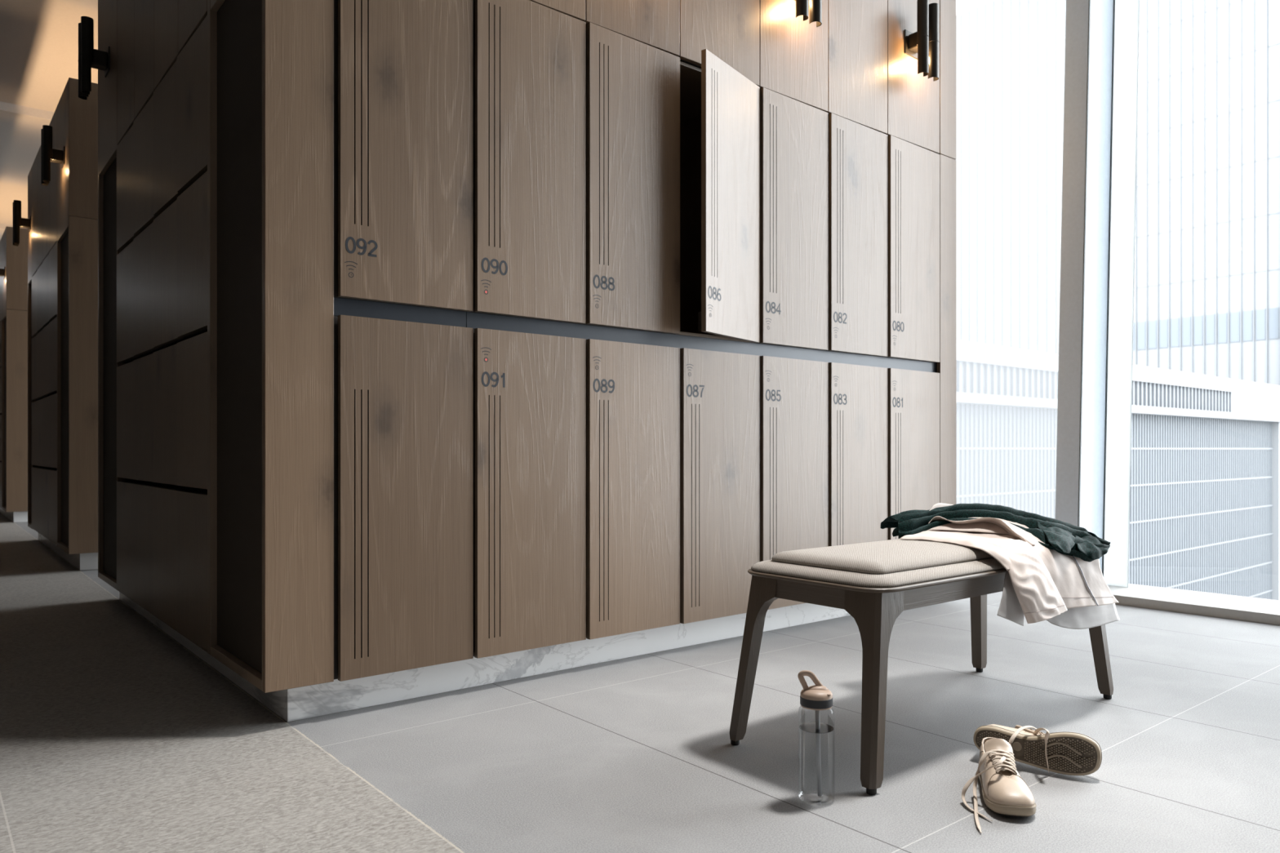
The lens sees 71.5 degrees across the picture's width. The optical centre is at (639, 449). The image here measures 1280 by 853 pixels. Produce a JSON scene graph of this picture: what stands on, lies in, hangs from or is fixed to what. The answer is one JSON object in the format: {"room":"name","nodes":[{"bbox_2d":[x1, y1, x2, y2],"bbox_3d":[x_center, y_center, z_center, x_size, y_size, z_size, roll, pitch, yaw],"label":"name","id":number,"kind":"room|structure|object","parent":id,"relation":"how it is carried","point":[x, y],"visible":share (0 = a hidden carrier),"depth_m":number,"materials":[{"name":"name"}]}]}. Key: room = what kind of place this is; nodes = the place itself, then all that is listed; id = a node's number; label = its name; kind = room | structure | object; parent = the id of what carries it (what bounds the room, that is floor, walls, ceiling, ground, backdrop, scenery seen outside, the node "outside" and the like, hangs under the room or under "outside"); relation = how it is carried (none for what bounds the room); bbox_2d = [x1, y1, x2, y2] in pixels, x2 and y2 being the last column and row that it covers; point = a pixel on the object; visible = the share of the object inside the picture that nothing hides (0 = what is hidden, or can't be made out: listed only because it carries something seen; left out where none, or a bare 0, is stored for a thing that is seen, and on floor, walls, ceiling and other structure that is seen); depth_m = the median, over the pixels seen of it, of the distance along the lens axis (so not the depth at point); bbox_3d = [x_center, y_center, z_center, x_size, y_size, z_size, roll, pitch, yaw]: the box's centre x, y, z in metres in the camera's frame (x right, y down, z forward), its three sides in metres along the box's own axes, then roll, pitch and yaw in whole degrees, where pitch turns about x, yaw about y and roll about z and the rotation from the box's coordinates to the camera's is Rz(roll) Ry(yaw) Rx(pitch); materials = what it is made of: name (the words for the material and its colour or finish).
{"room":"changing room","nodes":[
{"label":"changing room","id":0,"kind":"room"},
{"bbox_2d":[0,0,97,240],"bbox_3d":[-3.674,-3.165,7.458,6.650,0.850,19.800,0,0,-39],"label":"ceiling","id":1,"kind":"structure","parent":0,"point":[39,38],"depth_m":6.66,"materials":[{"name":"paint"}]},
{"bbox_2d":[0,512,1279,852],"bbox_3d":[-3.635,0.835,7.490,6.750,0.150,19.800,0,0,-39],"label":"floor","id":2,"kind":"structure","parent":0,"point":[116,736],"depth_m":2.25,"materials":[{"name":"tile"}]},
{"bbox_2d":[0,507,27,522],"bbox_3d":[-6.040,0.704,11.159,3.170,0.113,2.474,0,0,-39],"label":"baseboard","id":3,"kind":"structure","parent":2,"relation":"on","point":[15,517],"depth_m":9.26,"materials":[{"name":"white stone"}]},
{"bbox_2d":[0,226,27,511],"bbox_3d":[-6.040,-0.817,11.169,3.317,2.926,2.660,0,0,-39],"label":"cabinet","id":4,"kind":"object","parent":3,"relation":"on","point":[14,287],"visible":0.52,"depth_m":9.16,"materials":[{"name":"brown wood"}]},
{"bbox_2d":[0,462,1,507],"bbox_3d":[-6.813,0.393,9.840,0.445,0.491,0.386,0,0,-39],"label":"locker","id":5,"kind":"object","parent":4,"relation":"in","point":[0,462],"visible":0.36,"depth_m":9.69,"materials":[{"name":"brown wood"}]},
{"bbox_2d":[0,414,1,461],"bbox_3d":[-6.813,-0.122,9.840,0.445,0.500,0.386,0,0,-39],"label":"locker","id":6,"kind":"object","parent":5,"relation":"on","point":[0,415],"visible":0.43,"depth_m":9.62,"materials":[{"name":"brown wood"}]},
{"bbox_2d":[0,367,1,413],"bbox_3d":[-6.813,-0.637,9.840,0.445,0.490,0.386,0,0,-39],"label":"locker","id":7,"kind":"object","parent":6,"relation":"on","point":[1,367],"visible":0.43,"depth_m":9.69,"materials":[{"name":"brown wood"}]},
{"bbox_2d":[0,321,1,367],"bbox_3d":[-6.813,-1.139,9.840,0.445,0.474,0.386,0,0,-39],"label":"locker","id":8,"kind":"object","parent":7,"relation":"on","point":[1,322],"visible":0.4,"depth_m":9.69,"materials":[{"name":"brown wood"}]},
{"bbox_2d":[0,266,4,279],"bbox_3d":[-6.660,-1.827,9.215,0.117,0.345,0.137,0,0,-39],"label":"wall sconce","id":9,"kind":"object","parent":4,"relation":"attached to","point":[2,270],"visible":1,"depth_m":9.21,"materials":[{"name":"brown metal"}]},
{"bbox_2d":[38,533,97,570],"bbox_3d":[-3.037,0.704,7.487,3.166,0.113,2.402,0,0,-39],"label":"baseboard","id":10,"kind":"structure","parent":2,"relation":"on","point":[82,562],"depth_m":5.62,"materials":[{"name":"white stone"}]},
{"bbox_2d":[27,77,97,554],"bbox_3d":[-3.026,-0.817,7.484,3.313,2.926,2.551,0,0,-39],"label":"cabinet","id":11,"kind":"object","parent":10,"relation":"on","point":[64,211],"visible":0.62,"depth_m":5.52,"materials":[{"name":"brown wood"}]},
{"bbox_2d":[12,200,31,246],"bbox_3d":[-5.018,-1.827,7.212,0.117,0.345,0.137,0,0,-39],"label":"wall sconce","id":12,"kind":"object","parent":11,"relation":"attached to","point":[18,222],"visible":1,"depth_m":7.15,"materials":[{"name":"brown metal"}]},
{"bbox_2d":[31,466,49,531],"bbox_3d":[-4.593,0.393,7.129,0.445,0.491,0.396,0,0,-39],"label":"locker","id":13,"kind":"object","parent":11,"relation":"in","point":[33,468],"visible":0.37,"depth_m":7.02,"materials":[{"name":"brown wood"}]},
{"bbox_2d":[31,400,36,465],"bbox_3d":[-4.593,-0.122,7.129,0.445,0.500,0.396,0,0,-39],"label":"locker","id":14,"kind":"object","parent":13,"relation":"on","point":[34,403],"visible":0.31,"depth_m":6.98,"materials":[{"name":"brown wood"}]},
{"bbox_3d":[-4.593,-0.637,7.129,0.445,0.490,0.396,0,0,-39],"label":"locker","id":15,"kind":"object","parent":14,"relation":"on","visible":0},
{"bbox_2d":[31,271,39,337],"bbox_3d":[-4.593,-1.139,7.129,0.445,0.474,0.396,0,0,-39],"label":"locker","id":16,"kind":"object","parent":15,"relation":"on","point":[34,332],"visible":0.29,"depth_m":6.99,"materials":[{"name":"brown wood"}]},
{"bbox_2d":[36,467,56,534],"bbox_3d":[-4.341,0.393,6.822,0.445,0.491,0.396,0,0,-39],"label":"locker","id":17,"kind":"object","parent":11,"relation":"in","point":[39,471],"visible":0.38,"depth_m":6.70,"materials":[{"name":"brown wood"}]},
{"bbox_3d":[-4.341,-0.122,6.822,0.445,0.500,0.396,0,0,-39],"label":"locker","id":18,"kind":"object","parent":17,"relation":"on","visible":0},
{"bbox_3d":[-4.341,-0.637,6.822,0.445,0.490,0.396,0,0,-39],"label":"locker","id":19,"kind":"object","parent":18,"relation":"on","visible":0},
{"bbox_2d":[36,263,44,332],"bbox_3d":[-4.341,-1.139,6.822,0.445,0.474,0.396,0,0,-39],"label":"locker","id":20,"kind":"object","parent":19,"relation":"on","point":[39,271],"visible":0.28,"depth_m":6.70,"materials":[{"name":"brown wood"}]},
{"bbox_2d":[42,468,57,539],"bbox_3d":[-4.090,0.393,6.514,0.445,0.491,0.396,0,0,-39],"label":"locker","id":21,"kind":"object","parent":11,"relation":"in","point":[45,472],"visible":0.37,"depth_m":6.38,"materials":[{"name":"brown wood"}]},
{"bbox_3d":[-4.090,-0.122,6.514,0.445,0.500,0.396,0,0,-39],"label":"locker","id":22,"kind":"object","parent":21,"relation":"on","visible":0},
{"bbox_3d":[-4.090,-0.637,6.514,0.445,0.490,0.396,0,0,-39],"label":"locker","id":23,"kind":"object","parent":22,"relation":"on","visible":0},
{"bbox_2d":[42,253,52,326],"bbox_3d":[-4.090,-1.139,6.514,0.445,0.474,0.396,0,0,-39],"label":"locker","id":24,"kind":"object","parent":23,"relation":"on","point":[46,321],"visible":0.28,"depth_m":6.38,"materials":[{"name":"brown wood"}]},
{"bbox_2d":[40,124,64,186],"bbox_3d":[-3.702,-1.843,5.602,0.117,0.345,0.137,0,0,-39],"label":"wall sconce","id":25,"kind":"object","parent":11,"relation":"attached to","point":[48,154],"visible":1,"depth_m":5.54,"materials":[{"name":"brown metal"}]},
{"bbox_2d":[48,470,57,544],"bbox_3d":[-3.839,0.393,6.207,0.445,0.491,0.396,0,0,-39],"label":"locker","id":26,"kind":"object","parent":11,"relation":"in","point":[52,473],"visible":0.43,"depth_m":6.04,"materials":[{"name":"brown wood"}]},
{"bbox_2d":[48,393,57,468],"bbox_3d":[-3.839,-0.122,6.207,0.445,0.500,0.396,0,0,-39],"label":"locker","id":27,"kind":"object","parent":26,"relation":"on","point":[52,398],"visible":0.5,"depth_m":6.04,"materials":[{"name":"brown wood"}]},
{"bbox_2d":[48,316,57,393],"bbox_3d":[-3.839,-0.637,6.207,0.445,0.490,0.396,0,0,-39],"label":"locker","id":28,"kind":"object","parent":27,"relation":"on","point":[53,324],"visible":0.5,"depth_m":6.05,"materials":[{"name":"brown wood"}]},
{"bbox_2d":[48,242,57,319],"bbox_3d":[-3.839,-1.139,6.207,0.445,0.474,0.396,0,0,-39],"label":"locker","id":29,"kind":"object","parent":28,"relation":"on","point":[53,252],"visible":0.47,"depth_m":6.04,"materials":[{"name":"brown wood"}]},
{"bbox_2d":[119,591,850,722],"bbox_3d":[-0.579,0.704,4.481,3.166,0.113,2.608,0,0,-39],"label":"baseboard","id":30,"kind":"structure","parent":2,"relation":"on","point":[292,704],"depth_m":2.95,"materials":[{"name":"white stone"}]},
{"bbox_2d":[97,0,955,693],"bbox_3d":[-0.573,-0.817,4.470,3.331,2.926,2.753,0,0,-39],"label":"cabinet","id":31,"kind":"object","parent":30,"relation":"on","point":[273,306],"visible":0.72,"depth_m":2.69,"materials":[{"name":"brown wood"}]},
{"bbox_2d":[78,15,110,99],"bbox_3d":[-2.589,-1.843,4.212,0.117,0.345,0.137,0,0,-39],"label":"wall sconce","id":32,"kind":"object","parent":31,"relation":"attached to","point":[89,57],"visible":1,"depth_m":4.15,"materials":[{"name":"brown metal"}]},
{"bbox_2d":[116,480,158,599],"bbox_3d":[-2.087,0.393,4.035,0.445,0.491,0.398,0,0,-39],"label":"locker","id":33,"kind":"object","parent":31,"relation":"in","point":[124,488],"visible":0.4,"depth_m":3.89,"materials":[{"name":"brown wood"}]},
{"bbox_2d":[116,361,133,479],"bbox_3d":[-2.087,-0.122,4.035,0.445,0.500,0.398,0,0,-39],"label":"locker","id":34,"kind":"object","parent":33,"relation":"on","point":[124,372],"visible":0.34,"depth_m":3.89,"materials":[{"name":"brown wood"}]},
{"bbox_2d":[116,241,142,363],"bbox_3d":[-2.087,-0.637,4.035,0.445,0.490,0.398,0,0,-39],"label":"locker","id":35,"kind":"object","parent":34,"relation":"on","point":[124,258],"visible":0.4,"depth_m":3.89,"materials":[{"name":"brown wood"}]},
{"bbox_2d":[116,124,137,251],"bbox_3d":[-2.087,-1.139,4.035,0.445,0.474,0.398,0,0,-39],"label":"locker","id":36,"kind":"object","parent":35,"relation":"on","point":[125,236],"visible":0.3,"depth_m":3.89,"materials":[{"name":"brown wood"}]},
{"bbox_2d":[133,483,182,613],"bbox_3d":[-1.834,0.393,3.725,0.445,0.491,0.398,0,0,-39],"label":"locker","id":37,"kind":"object","parent":31,"relation":"in","point":[143,494],"visible":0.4,"depth_m":3.59,"materials":[{"name":"brown wood"}]},
{"bbox_3d":[-1.834,-0.122,3.725,0.445,0.500,0.398,0,0,-39],"label":"locker","id":38,"kind":"object","parent":37,"relation":"on","visible":0},
{"bbox_2d":[133,222,164,356],"bbox_3d":[-1.834,-0.637,3.725,0.445,0.490,0.398,0,0,-39],"label":"locker","id":39,"kind":"object","parent":38,"relation":"on","point":[143,243],"visible":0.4,"depth_m":3.59,"materials":[{"name":"brown wood"}]},
{"bbox_2d":[133,94,158,235],"bbox_3d":[-1.834,-1.139,3.725,0.445,0.474,0.398,0,0,-39],"label":"locker","id":40,"kind":"object","parent":39,"relation":"on","point":[143,125],"visible":0.27,"depth_m":3.59,"materials":[{"name":"brown wood"}]},
{"bbox_2d":[153,486,207,629],"bbox_3d":[-1.581,0.393,3.416,0.445,0.491,0.398,0,0,-39],"label":"locker","id":41,"kind":"object","parent":31,"relation":"in","point":[165,498],"visible":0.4,"depth_m":3.27,"materials":[{"name":"brown wood"}]},
{"bbox_3d":[-1.581,-0.122,3.416,0.445,0.500,0.398,0,0,-39],"label":"locker","id":42,"kind":"object","parent":41,"relation":"on","visible":0},
{"bbox_2d":[153,199,189,348],"bbox_3d":[-1.581,-0.637,3.416,0.445,0.490,0.398,0,0,-39],"label":"locker","id":43,"kind":"object","parent":42,"relation":"on","point":[165,225],"visible":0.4,"depth_m":3.27,"materials":[{"name":"brown wood"}]},
{"bbox_2d":[153,59,182,215],"bbox_3d":[-1.581,-1.139,3.416,0.445,0.474,0.398,0,0,-39],"label":"locker","id":44,"kind":"object","parent":43,"relation":"on","point":[165,95],"visible":0.28,"depth_m":3.27,"materials":[{"name":"brown wood"}]},
{"bbox_2d":[177,489,207,649],"bbox_3d":[-1.329,0.393,3.107,0.445,0.491,0.398,0,0,-39],"label":"locker","id":45,"kind":"object","parent":31,"relation":"in","point":[192,505],"visible":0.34,"depth_m":2.96,"materials":[{"name":"brown wood"}]},
{"bbox_2d":[177,331,207,488],"bbox_3d":[-1.329,-0.122,3.107,0.445,0.500,0.398,0,0,-39],"label":"locker","id":46,"kind":"object","parent":45,"relation":"on","point":[192,353],"visible":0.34,"depth_m":2.96,"materials":[{"name":"brown wood"}]},
{"bbox_2d":[177,170,207,337],"bbox_3d":[-1.329,-0.637,3.107,0.445,0.490,0.398,0,0,-39],"label":"locker","id":47,"kind":"object","parent":46,"relation":"on","point":[192,203],"visible":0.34,"depth_m":2.96,"materials":[{"name":"brown wood"}]},
{"bbox_2d":[333,315,473,681],"bbox_3d":[-0.835,0.137,2.796,0.427,1.019,0.511,0,0,-39],"label":"locker","id":48,"kind":"object","parent":31,"relation":"in","point":[403,391],"visible":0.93,"depth_m":2.59,"materials":[{"name":"brown wood"}]},
{"bbox_2d":[333,0,473,311],"bbox_3d":[-0.835,-0.936,2.796,0.427,1.020,0.511,0,0,-39],"label":"locker","id":49,"kind":"object","parent":31,"relation":"in","point":[403,69],"visible":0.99,"depth_m":2.60,"materials":[{"name":"brown wood"}]},
{"bbox_2d":[471,0,586,324],"bbox_3d":[-0.504,-0.936,3.066,0.427,1.020,0.511,0,0,-39],"label":"locker","id":50,"kind":"object","parent":31,"relation":"in","point":[530,56],"visible":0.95,"depth_m":2.87,"materials":[{"name":"brown wood"}]},
{"bbox_2d":[473,328,586,658],"bbox_3d":[-0.504,0.137,3.066,0.427,1.019,0.511,0,0,-39],"label":"locker","id":51,"kind":"object","parent":31,"relation":"in","point":[530,388],"visible":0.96,"depth_m":2.87,"materials":[{"name":"brown wood"}]},
{"bbox_2d":[582,22,679,334],"bbox_3d":[-0.173,-0.936,3.337,0.427,1.020,0.511,0,0,-39],"label":"locker","id":52,"kind":"object","parent":31,"relation":"in","point":[633,86],"visible":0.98,"depth_m":3.13,"materials":[{"name":"brown wood"}]},
{"bbox_2d":[586,338,679,639],"bbox_3d":[-0.173,0.137,3.337,0.427,1.019,0.511,0,0,-39],"label":"locker","id":53,"kind":"object","parent":31,"relation":"in","point":[633,390],"visible":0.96,"depth_m":3.13,"materials":[{"name":"brown wood"}]},
{"bbox_2d":[675,48,759,342],"bbox_3d":[0.191,-0.936,3.568,0.427,1.020,0.614,0,0,-39],"label":"locker","id":54,"kind":"object","parent":31,"relation":"in","point":[720,106],"visible":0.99,"depth_m":3.42,"materials":[{"name":"brown wood"}]},
{"bbox_2d":[680,347,759,623],"bbox_3d":[0.158,0.137,3.608,0.427,1.019,0.511,0,0,-39],"label":"locker","id":55,"kind":"object","parent":31,"relation":"in","point":[720,391],"visible":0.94,"depth_m":3.39,"materials":[{"name":"brown wood"}]},
{"bbox_2d":[755,87,828,350],"bbox_3d":[0.489,-0.936,3.878,0.427,1.020,0.511,0,0,-39],"label":"locker","id":56,"kind":"object","parent":31,"relation":"in","point":[794,134],"visible":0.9,"depth_m":3.67,"materials":[{"name":"brown wood"}]},
{"bbox_2d":[760,355,828,609],"bbox_3d":[0.489,0.137,3.878,0.427,1.019,0.511,0,0,-39],"label":"locker","id":57,"kind":"object","parent":31,"relation":"in","point":[794,393],"visible":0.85,"depth_m":3.67,"materials":[{"name":"brown wood"}]},
{"bbox_2d":[795,0,822,26],"bbox_3d":[0.664,-1.907,3.628,0.137,0.345,0.117,0,0,-39],"label":"wall sconce","id":58,"kind":"object","parent":31,"relation":"attached to","point":[802,6],"visible":1,"depth_m":3.60,"materials":[{"name":"brown metal"}]},
{"bbox_2d":[822,112,888,356],"bbox_3d":[0.821,-0.936,4.149,0.427,1.020,0.511,0,0,-39],"label":"locker","id":59,"kind":"object","parent":31,"relation":"in","point":[858,153],"visible":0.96,"depth_m":3.94,"materials":[{"name":"brown wood"}]},
{"bbox_2d":[828,362,888,546],"bbox_3d":[0.821,0.137,4.149,0.427,1.019,0.511,0,0,-39],"label":"locker","id":60,"kind":"object","parent":31,"relation":"in","point":[858,394],"visible":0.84,"depth_m":3.95,"materials":[{"name":"brown wood"}]},
{"bbox_2d":[883,135,939,362],"bbox_3d":[1.152,-0.936,4.420,0.427,1.020,0.511,0,0,-39],"label":"locker","id":61,"kind":"object","parent":31,"relation":"in","point":[913,170],"visible":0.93,"depth_m":4.21,"materials":[{"name":"brown wood"}]},
{"bbox_2d":[888,368,939,540],"bbox_3d":[1.152,0.137,4.420,0.427,1.019,0.511,0,0,-39],"label":"locker","id":62,"kind":"object","parent":31,"relation":"in","point":[913,396],"visible":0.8,"depth_m":4.21,"materials":[{"name":"brown wood"}]},
{"bbox_2d":[904,0,938,80],"bbox_3d":[1.322,-1.907,4.166,0.137,0.345,0.117,0,0,-39],"label":"wall sconce","id":63,"kind":"object","parent":31,"relation":"attached to","point":[922,45],"visible":1,"depth_m":4.14,"materials":[{"name":"brown metal"}]},
{"bbox_2d":[797,670,833,796],"bbox_3d":[0.382,0.619,1.922,0.078,0.280,0.078,0,0,-39],"label":"water bottle","id":64,"kind":"object","parent":2,"relation":"on","point":[817,697],"visible":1,"depth_m":1.91,"materials":[{"name":"clear plastic"}]},
{"bbox_2d":[729,538,1113,795],"bbox_3d":[0.835,0.511,2.497,1.209,0.498,0.452,0,0,-39],"label":"bench","id":65,"kind":"object","parent":2,"relation":"on","point":[874,582],"visible":0.7,"depth_m":2.17,"materials":[{"name":"brown wood"}]},
{"bbox_2d":[751,557,1004,587],"bbox_3d":[0.835,0.301,2.497,1.132,0.024,0.428,0,0,-39],"label":"cushion","id":66,"kind":"object","parent":65,"relation":"on","point":[943,571],"depth_m":2.14,"materials":[{"name":"beige fabric"}]},
{"bbox_2d":[771,538,992,573],"bbox_3d":[0.835,0.276,2.497,1.032,0.027,0.344,0,0,-39],"label":"cushion","id":67,"kind":"object","parent":65,"relation":"on","point":[898,556],"depth_m":2.23,"materials":[{"name":"beige fabric"}]},
{"bbox_2d":[899,502,1119,629],"bbox_3d":[1.056,0.350,2.629,0.754,0.348,0.515,0,0,-39],"label":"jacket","id":68,"kind":"object","parent":65,"relation":"on","point":[1042,583],"visible":0.94,"depth_m":2.45,"materials":[{"name":"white fabric"}]},
{"bbox_2d":[880,503,1110,561],"bbox_3d":[1.066,0.250,2.707,0.538,0.152,0.583,0,0,-39],"label":"shirt","id":69,"kind":"object","parent":68,"relation":"on","point":[1064,538],"visible":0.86,"depth_m":2.68,"materials":[{"name":"green fabric"}]},
{"bbox_2d":[961,737,1036,833],"bbox_3d":[0.761,0.705,1.914,0.141,0.111,0.348,0,0,7],"label":"sneaker","id":70,"kind":"object","parent":2,"relation":"on","point":[1004,792],"visible":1,"depth_m":1.89,"materials":[{"name":"beige leather"}]},
{"bbox_2d":[973,724,1102,775],"bbox_3d":[0.920,0.700,2.104,0.169,0.112,0.280,0,0,-38],"label":"sneaker","id":71,"kind":"object","parent":2,"relation":"on","point":[1070,753],"visible":0.91,"depth_m":2.07,"materials":[{"name":"beige rubber"}]},
{"label":"outside","id":72,"kind":"structure","parent":0,"visible":0},
{"bbox_3d":[45.049,15.010,75.563,154.600,0.500,180.000,0,0,-39],"label":"ground","id":73,"kind":"structure","parent":72,"visible":0},
{"bbox_2d":[955,0,1279,385],"bbox_3d":[41.815,-12.740,78.731,15.600,55.000,31.000,0,0,-39],"label":"building","id":74,"kind":"structure","parent":73,"relation":"on","point":[1206,280],"depth_m":69.00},
{"bbox_2d":[955,339,1279,599],"bbox_3d":[16.682,5.510,46.115,52.200,18.500,20.500,0,0,-39],"label":"building","id":75,"kind":"structure","parent":73,"relation":"on","point":[1201,504],"depth_m":38.42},
{"bbox_2d":[1271,422,1279,600],"bbox_3d":[32.982,6.665,59.554,13.950,16.190,20.320,0,0,-39],"label":"building","id":76,"kind":"structure","parent":73,"relation":"on","point":[1275,425],"depth_m":47.38,"materials":[{"name":"white"}]},
{"bbox_3d":[4.412,-1.340,2.108,0.300,4.200,1.080,0,0,-39],"label":"wall","id":77,"kind":"structure","parent":0,"visible":0},
{"bbox_2d":[1054,0,1279,625],"bbox_3d":[3.220,-1.340,3.652,0.509,4.200,2.820,0,0,-39],"label":"window","id":78,"kind":"structure","parent":77,"relation":"in","point":[1125,62],"depth_m":4.62,"materials":[{"name":"grey metal"}]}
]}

